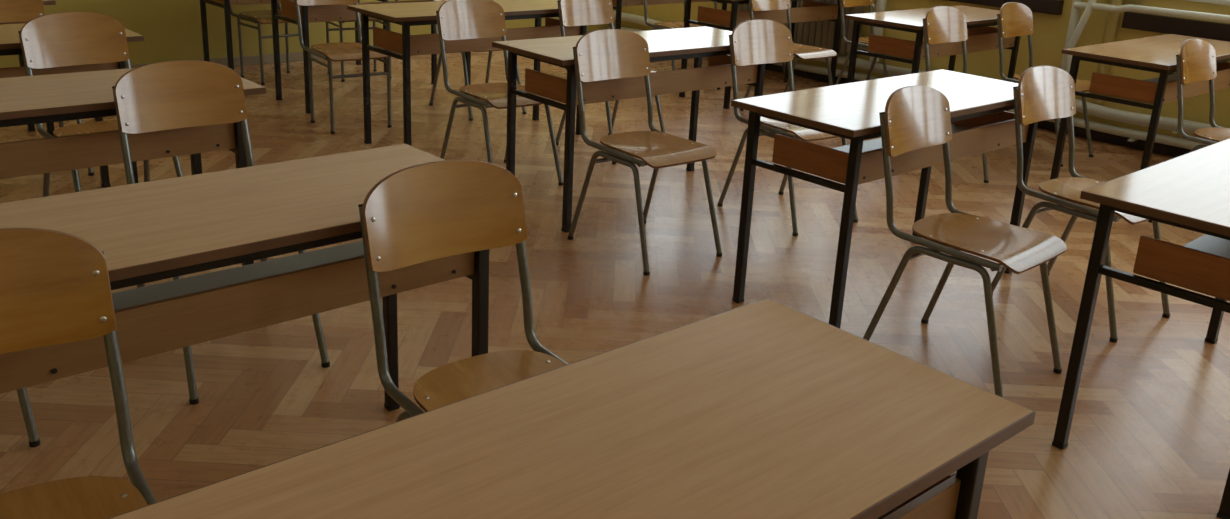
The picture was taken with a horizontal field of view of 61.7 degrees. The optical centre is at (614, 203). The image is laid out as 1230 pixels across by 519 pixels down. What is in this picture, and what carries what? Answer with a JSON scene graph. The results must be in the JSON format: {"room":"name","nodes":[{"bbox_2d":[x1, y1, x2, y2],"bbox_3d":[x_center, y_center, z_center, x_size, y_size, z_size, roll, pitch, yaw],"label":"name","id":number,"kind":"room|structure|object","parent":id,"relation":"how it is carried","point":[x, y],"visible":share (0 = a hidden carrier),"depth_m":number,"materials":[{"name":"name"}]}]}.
{"room":"classroom","nodes":[
{"label":"classroom","id":0,"kind":"room"},
{"bbox_2d":[0,0,613,67],"bbox_3d":[-3.298,-2.619,6.858,9.450,3.500,0.200,-12,23,-40],"label":"wall","id":1,"kind":"structure","parent":0,"point":[171,30],"depth_m":7.43,"materials":[{"name":"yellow paint"}]},
{"bbox_2d":[131,30,595,67],"bbox_3d":[-3.372,-0.943,7.242,8.880,0.068,0.018,-12,23,-40],"label":"baseboard","id":2,"kind":"structure","parent":1,"relation":"attached to","point":[298,56],"depth_m":7.80,"materials":[{"name":"beige paint"}]},
{"bbox_2d":[0,50,1229,518],"bbox_3d":[0.494,0.608,3.217,9.450,0.100,12.000,-12,23,-40],"label":"floor","id":3,"kind":"structure","parent":0,"point":[1149,436],"depth_m":3.75,"materials":[{"name":"brown wood"}]},
{"bbox_2d":[0,0,55,136],"bbox_3d":[-3.481,-0.610,5.018,1.328,0.760,0.518,-12,23,-40],"label":"school desk","id":4,"kind":"object","parent":3,"relation":"on","point":[50,126],"visible":0.23,"depth_m":5.31,"materials":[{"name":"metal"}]},
{"bbox_2d":[17,387,39,446],"bbox_3d":[-1.818,0.174,2.614,0.436,0.869,0.582,-12,23,-40],"label":"chair","id":5,"kind":"object","parent":3,"relation":"on","point":[34,440],"visible":0.44,"depth_m":2.66,"materials":[{"name":"metal"}]},
{"bbox_2d":[0,0,93,175],"bbox_3d":[-2.820,-0.589,4.874,0.436,0.869,0.582,-12,23,-40],"label":"chair","id":6,"kind":"object","parent":3,"relation":"on","point":[10,10],"visible":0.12,"depth_m":5.01,"materials":[{"name":"metal"}]},
{"bbox_2d":[0,23,143,187],"bbox_3d":[-2.638,-0.290,4.138,1.328,0.760,0.518,-12,23,-40],"label":"school desk","id":7,"kind":"object","parent":3,"relation":"on","point":[10,44],"visible":0.28,"depth_m":4.17,"materials":[{"name":"wood"}]},
{"bbox_2d":[0,228,156,518],"bbox_3d":[-0.911,0.539,1.602,0.436,0.869,0.582,-10,22,-35],"label":"chair","id":8,"kind":"object","parent":3,"relation":"on","point":[55,288],"visible":0.96,"depth_m":1.74,"materials":[{"name":"wood"}]},
{"bbox_2d":[18,12,182,196],"bbox_3d":[-1.967,-0.267,3.989,0.582,0.869,0.436,19,24,41],"label":"chair","id":9,"kind":"object","parent":3,"relation":"on","point":[65,38],"visible":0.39,"depth_m":4.04,"materials":[{"name":"wood"}]},
{"bbox_2d":[0,68,265,265],"bbox_3d":[-1.841,0.020,3.282,1.328,0.760,0.518,-12,23,-40],"label":"school desk","id":10,"kind":"object","parent":3,"relation":"on","point":[25,100],"visible":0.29,"depth_m":3.17,"materials":[{"name":"wood"}]},
{"bbox_2d":[112,60,329,404],"bbox_3d":[-1.201,0.047,3.116,0.436,0.869,0.582,-12,23,-39],"label":"chair","id":11,"kind":"object","parent":3,"relation":"on","point":[166,95],"visible":0.33,"depth_m":3.18,"materials":[{"name":"wood"}]},
{"bbox_2d":[0,144,488,410],"bbox_3d":[-0.909,0.374,2.304,1.328,0.760,0.518,-13,23,-40],"label":"school desk","id":12,"kind":"object","parent":3,"relation":"on","point":[150,231],"visible":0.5,"depth_m":2.16,"materials":[{"name":"wood"}]},
{"bbox_2d":[112,241,363,309],"bbox_3d":[-0.876,0.215,2.225,1.138,0.009,0.321,-13,23,-40],"label":"shelf","id":13,"kind":"object","parent":12,"relation":"attached to","point":[184,286],"depth_m":2.34,"materials":[{"name":"grey laminate"}]},
{"bbox_2d":[230,3,309,84],"bbox_3d":[-2.466,-1.329,7.275,0.390,0.869,0.540,-14,24,-43],"label":"chair","id":14,"kind":"object","parent":3,"relation":"on","point":[261,16],"visible":0.65,"depth_m":7.17,"materials":[{"name":"wood"}]},
{"bbox_2d":[200,0,387,71],"bbox_3d":[-2.269,-1.290,7.364,1.328,0.760,0.518,-12,23,-40],"label":"school desk","id":15,"kind":"object","parent":3,"relation":"on","point":[225,4],"visible":0.55,"depth_m":6.93,"materials":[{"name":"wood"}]},
{"bbox_2d":[295,0,391,133],"bbox_3d":[-1.611,-0.909,6.081,0.390,0.869,0.540,-10,22,-36],"label":"chair","id":16,"kind":"object","parent":3,"relation":"on","point":[345,51],"visible":0.84,"depth_m":6.03,"materials":[{"name":"wood"}]},
{"bbox_2d":[326,0,397,81],"bbox_3d":[-1.800,-1.321,7.355,0.390,0.869,0.540,-9,21,-32],"label":"chair","id":17,"kind":"object","parent":3,"relation":"on","point":[340,28],"visible":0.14,"depth_m":7.46,"materials":[{"name":"wood"}]},
{"bbox_2d":[271,0,470,112],"bbox_3d":[-1.581,-1.074,6.788,1.328,0.760,0.518,-12,23,-40],"label":"school desk","id":18,"kind":"object","parent":3,"relation":"on","point":[313,13],"visible":0.52,"depth_m":6.37,"materials":[{"name":"wood"}]},
{"bbox_2d":[358,159,567,421],"bbox_3d":[-0.232,0.400,2.148,0.436,0.869,0.582,-11,22,-37],"label":"chair","id":19,"kind":"object","parent":3,"relation":"on","point":[424,212],"visible":0.59,"depth_m":2.22,"materials":[{"name":"wood"}]},
{"bbox_2d":[347,0,586,145],"bbox_3d":[-0.779,-0.738,5.851,1.328,0.760,0.518,-12,23,-39],"label":"school desk","id":20,"kind":"object","parent":3,"relation":"on","point":[407,15],"visible":0.69,"depth_m":5.53,"materials":[{"name":"wood"}]},
{"bbox_2d":[429,0,525,120],"bbox_3d":[-0.892,-1.034,6.589,0.436,0.869,0.582,-11,22,-37],"label":"chair","id":21,"kind":"object","parent":3,"relation":"on","point":[435,25],"visible":0.18,"depth_m":6.60,"materials":[{"name":"metal"}]},
{"bbox_2d":[436,0,562,185],"bbox_3d":[-0.581,-0.547,5.096,0.436,0.869,0.582,-12,23,-39],"label":"chair","id":22,"kind":"object","parent":3,"relation":"on","point":[456,19],"visible":0.78,"depth_m":5.12,"materials":[{"name":"wood"}]},
{"bbox_2d":[108,298,1035,518],"bbox_3d":[-0.073,0.707,1.382,1.328,0.760,0.518,-12,23,-39],"label":"school desk","id":23,"kind":"object","parent":3,"relation":"on","point":[766,408],"visible":1,"depth_m":1.38,"materials":[{"name":"brown wood"}]},
{"bbox_2d":[877,507,898,518],"bbox_3d":[-0.040,0.548,1.303,1.138,0.009,0.321,-12,23,-39],"label":"shelf","id":24,"kind":"object","parent":23,"relation":"attached to","point":[896,508],"depth_m":1.59,"materials":[{"name":"laminate"}]},
{"bbox_2d":[556,0,664,163],"bbox_3d":[-0.020,-0.732,5.771,0.436,0.869,0.582,-13,23,-40],"label":"chair","id":25,"kind":"object","parent":3,"relation":"on","point":[571,12],"visible":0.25,"depth_m":5.84,"materials":[{"name":"wood"}]},
{"bbox_2d":[492,26,764,231],"bbox_3d":[0.114,-0.391,4.890,1.328,0.760,0.518,-12,23,-38],"label":"school desk","id":26,"kind":"object","parent":3,"relation":"on","point":[696,43],"visible":0.73,"depth_m":4.61,"materials":[{"name":"wood"}]},
{"bbox_2d":[567,29,721,275],"bbox_3d":[0.124,-0.239,4.230,0.436,0.869,0.582,-11,22,-38],"label":"chair","id":27,"kind":"object","parent":3,"relation":"on","point":[605,54],"visible":1,"depth_m":4.25,"materials":[{"name":"wood"}]},
{"bbox_2d":[612,0,726,28],"bbox_3d":[0.317,-1.466,8.329,1.328,0.760,0.518,-12,23,-40],"label":"school desk","id":28,"kind":"object","parent":3,"relation":"on","point":[617,4],"visible":0.25,"depth_m":7.87,"materials":[{"name":"wood"}]},
{"bbox_2d":[644,0,719,89],"bbox_3d":[0.483,-1.326,7.731,0.436,0.869,0.582,-8,21,-31],"label":"chair","id":29,"kind":"object","parent":3,"relation":"on","point":[672,24],"visible":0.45,"depth_m":7.74,"materials":[{"name":"wood"}]},
{"bbox_2d":[714,1,784,76],"bbox_3d":[1.065,-1.458,8.242,0.436,0.869,0.582,-12,23,-40],"label":"chair","id":30,"kind":"object","parent":3,"relation":"on","point":[715,2],"visible":0.06,"depth_m":8.28,"materials":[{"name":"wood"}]},
{"bbox_2d":[679,0,840,108],"bbox_3d":[1.079,-1.168,7.507,1.328,0.760,0.518,-12,23,-40],"label":"school desk","id":31,"kind":"object","parent":3,"relation":"on","point":[810,10],"visible":0.82,"depth_m":7.22,"materials":[{"name":"wood"}]},
{"bbox_2d":[717,20,857,235],"bbox_3d":[0.816,-0.375,4.769,0.436,0.869,0.582,-10,22,-35],"label":"chair","id":32,"kind":"object","parent":3,"relation":"on","point":[751,42],"visible":0.54,"depth_m":4.81,"materials":[{"name":"wood"}]},
{"bbox_2d":[740,0,836,110],"bbox_3d":[1.182,-1.029,6.899,0.436,0.869,0.582,-11,22,-38],"label":"chair","id":33,"kind":"object","parent":3,"relation":"on","point":[804,52],"visible":0.59,"depth_m":6.91,"materials":[{"name":"wood"}]},
{"bbox_2d":[835,0,911,84],"bbox_3d":[1.894,-1.152,7.403,0.436,0.869,0.582,-14,24,-42],"label":"chair","id":34,"kind":"object","parent":3,"relation":"on","point":[863,41],"visible":0.35,"depth_m":7.41,"materials":[{"name":"metal"}]},
{"bbox_2d":[731,69,1037,327],"bbox_3d":[1.055,-0.039,3.925,1.328,0.760,0.518,-12,23,-40],"label":"school desk","id":35,"kind":"object","parent":3,"relation":"on","point":[981,122],"visible":0.71,"depth_m":3.63,"materials":[{"name":"wood"}]},
{"bbox_2d":[776,123,970,183],"bbox_3d":[1.088,-0.199,3.845,1.138,0.009,0.321,-12,23,-40],"label":"shelf","id":36,"kind":"object","parent":35,"relation":"attached to","point":[874,144],"depth_m":3.56,"materials":[{"name":"brown laminate"}]},
{"bbox_2d":[840,5,1032,137],"bbox_3d":[2.020,-0.812,6.528,1.328,0.760,0.518,-13,23,-40],"label":"school desk","id":37,"kind":"object","parent":3,"relation":"on","point":[981,37],"visible":0.58,"depth_m":6.20,"materials":[{"name":"wood"}]},
{"bbox_2d":[923,6,988,182],"bbox_3d":[2.009,-0.631,5.769,0.436,0.869,0.582,-11,22,-38],"label":"chair","id":38,"kind":"object","parent":3,"relation":"on","point":[941,24],"visible":0.41,"depth_m":5.86,"materials":[{"name":"wood"}]},
{"bbox_2d":[863,85,1066,396],"bbox_3d":[1.135,0.104,3.303,0.436,0.869,0.582,-14,24,-42],"label":"chair","id":39,"kind":"object","parent":3,"relation":"on","point":[914,117],"visible":0.99,"depth_m":3.29,"materials":[{"name":"wood"}]},
{"bbox_2d":[997,2,1092,166],"bbox_3d":[2.574,-0.734,6.185,0.436,0.869,0.582,-13,23,-40],"label":"chair","id":40,"kind":"object","parent":3,"relation":"on","point":[1014,19],"visible":0.47,"depth_m":6.22,"materials":[{"name":"wood"}]},
{"bbox_2d":[991,66,1169,342],"bbox_3d":[1.764,-0.032,3.831,0.436,0.869,0.582,-11,22,-37],"label":"chair","id":41,"kind":"object","parent":3,"relation":"on","point":[1042,93],"visible":0.62,"depth_m":3.86,"materials":[{"name":"wood"}]},
{"bbox_2d":[1050,34,1229,179],"bbox_3d":[2.904,-0.458,5.543,1.328,0.760,0.518,-12,23,-40],"label":"school desk","id":42,"kind":"object","parent":3,"relation":"on","point":[1157,54],"visible":0.7,"depth_m":5.15,"materials":[{"name":"wood"}]},
{"bbox_2d":[1089,73,1176,103],"bbox_3d":[2.936,-0.617,5.463,1.138,0.009,0.321,-12,23,-40],"label":"shelf","id":43,"kind":"object","parent":42,"relation":"attached to","point":[1095,90],"depth_m":5.11,"materials":[{"name":"brown laminate"}]},
{"bbox_2d":[1052,138,1229,518],"bbox_3d":[1.855,0.283,3.030,1.328,0.760,0.518,-13,23,-40],"label":"school desk","id":44,"kind":"object","parent":3,"relation":"on","point":[1191,190],"visible":1,"depth_m":2.68,"materials":[{"name":"wood"}]},
{"bbox_2d":[1135,234,1229,300],"bbox_3d":[1.887,0.123,2.951,1.138,0.009,0.321,-13,23,-40],"label":"shelf","id":45,"kind":"object","parent":44,"relation":"attached to","point":[1210,244],"depth_m":2.65,"materials":[{"name":"brown laminate"}]},
{"bbox_2d":[1148,39,1229,222],"bbox_3d":[2.927,-0.301,4.867,0.436,0.869,0.582,-12,23,-38],"label":"chair","id":46,"kind":"object","parent":3,"relation":"on","point":[1196,60],"visible":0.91,"depth_m":4.94,"materials":[{"name":"amber beech plywood"},{"name":"grey-green painted steel"},{"name":"dark plastic"}]},
{"bbox_2d":[613,0,1229,138],"bbox_3d":[4.002,-1.853,5.580,0.350,3.500,11.600,-12,23,-40],"label":"wall","id":47,"kind":"structure","parent":0,"point":[1049,35],"depth_m":6.80,"materials":[{"name":"paint"}]},
{"bbox_2d":[737,0,874,54],"bbox_3d":[1.492,-1.502,8.221,0.170,0.475,1.372,-12,23,-40],"label":"radiator","id":48,"kind":"object","parent":47,"relation":"attached to","point":[820,34],"visible":0.26,"depth_m":7.99,"materials":[{"name":"metal"}]},
{"bbox_2d":[609,26,1208,149],"bbox_3d":[3.677,-0.269,6.006,0.113,0.079,11.282,-12,23,-40],"label":"pipe","id":49,"kind":"object","parent":47,"relation":"attached to","point":[1134,135],"visible":0.28,"depth_m":6.56,"materials":[{"name":"white metal"}]},
{"bbox_2d":[1059,0,1096,119],"bbox_3d":[3.019,-2.150,6.211,0.087,3.398,0.146,-14,24,-42],"label":"riser pipe","id":50,"kind":"object","parent":49,"relation":"attached to","point":[1087,12],"visible":0.59,"depth_m":6.53,"materials":[{"name":"white metal"}]},
{"bbox_2d":[613,11,1229,133],"bbox_3d":[3.679,-0.377,5.969,0.123,0.108,11.282,-12,23,-40],"label":"pipe","id":51,"kind":"object","parent":47,"relation":"attached to","point":[1167,123],"visible":0.2,"depth_m":6.55,"materials":[{"name":"white metal"}]},
{"bbox_2d":[870,0,886,61],"bbox_3d":[2.034,-2.619,7.287,0.072,3.243,0.070,3,17,0],"label":"riser pipe","id":52,"kind":"object","parent":51,"relation":"attached to","point":[881,4],"visible":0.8,"depth_m":7.65,"materials":[{"name":"beige metal"}]},
{"bbox_2d":[765,63,1190,156],"bbox_3d":[3.789,-0.194,5.968,0.018,0.085,11.580,-12,23,-40],"label":"baseboard","id":53,"kind":"structure","parent":47,"relation":"attached to","point":[1168,150],"depth_m":6.67,"materials":[{"name":"brown paint"}]},
{"bbox_2d":[946,0,1063,14],"bbox_3d":[1.911,-1.662,7.780,0.050,0.095,3.030,-12,23,-40],"label":"trim","id":54,"kind":"structure","parent":47,"relation":"attached to","point":[1055,7],"depth_m":6.81,"materials":[{"name":"brown paint"}]},
{"bbox_2d":[1061,0,1081,69],"bbox_3d":[2.998,-2.249,6.277,0.062,3.251,0.062,3,17,0],"label":"riser pipe","id":55,"kind":"object","parent":47,"relation":"attached to","point":[1075,13],"visible":0.42,"depth_m":6.60,"materials":[{"name":"beige metal"}]},
{"bbox_2d":[1091,0,1122,102],"bbox_3d":[3.174,-2.198,6.130,0.075,3.243,0.074,3,17,0],"label":"riser pipe","id":56,"kind":"object","parent":47,"relation":"attached to","point":[1112,20],"visible":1,"depth_m":6.46,"materials":[{"name":"beige metal"}]},
{"bbox_2d":[1074,2,1229,22],"bbox_3d":[4.410,-0.705,4.930,0.073,0.100,4.554,-12,23,-39],"label":"pipe","id":57,"kind":"object","parent":47,"relation":"attached to","point":[1079,5],"visible":1,"depth_m":6.16,"materials":[{"name":"white metal"}]},
{"bbox_2d":[1122,12,1229,41],"bbox_3d":[4.607,-0.588,4.877,0.050,0.100,4.360,-12,23,-40],"label":"trim","id":58,"kind":"structure","parent":47,"relation":"attached to","point":[1131,20],"depth_m":6.18,"materials":[{"name":"brown paint"}]},
{"bbox_2d":[1185,0,1229,4],"bbox_3d":[4.045,-2.088,5.351,0.261,2.210,2.100,-12,23,-40],"label":"window","id":59,"kind":"structure","parent":47,"relation":"in","point":[1222,2],"depth_m":6.02,"materials":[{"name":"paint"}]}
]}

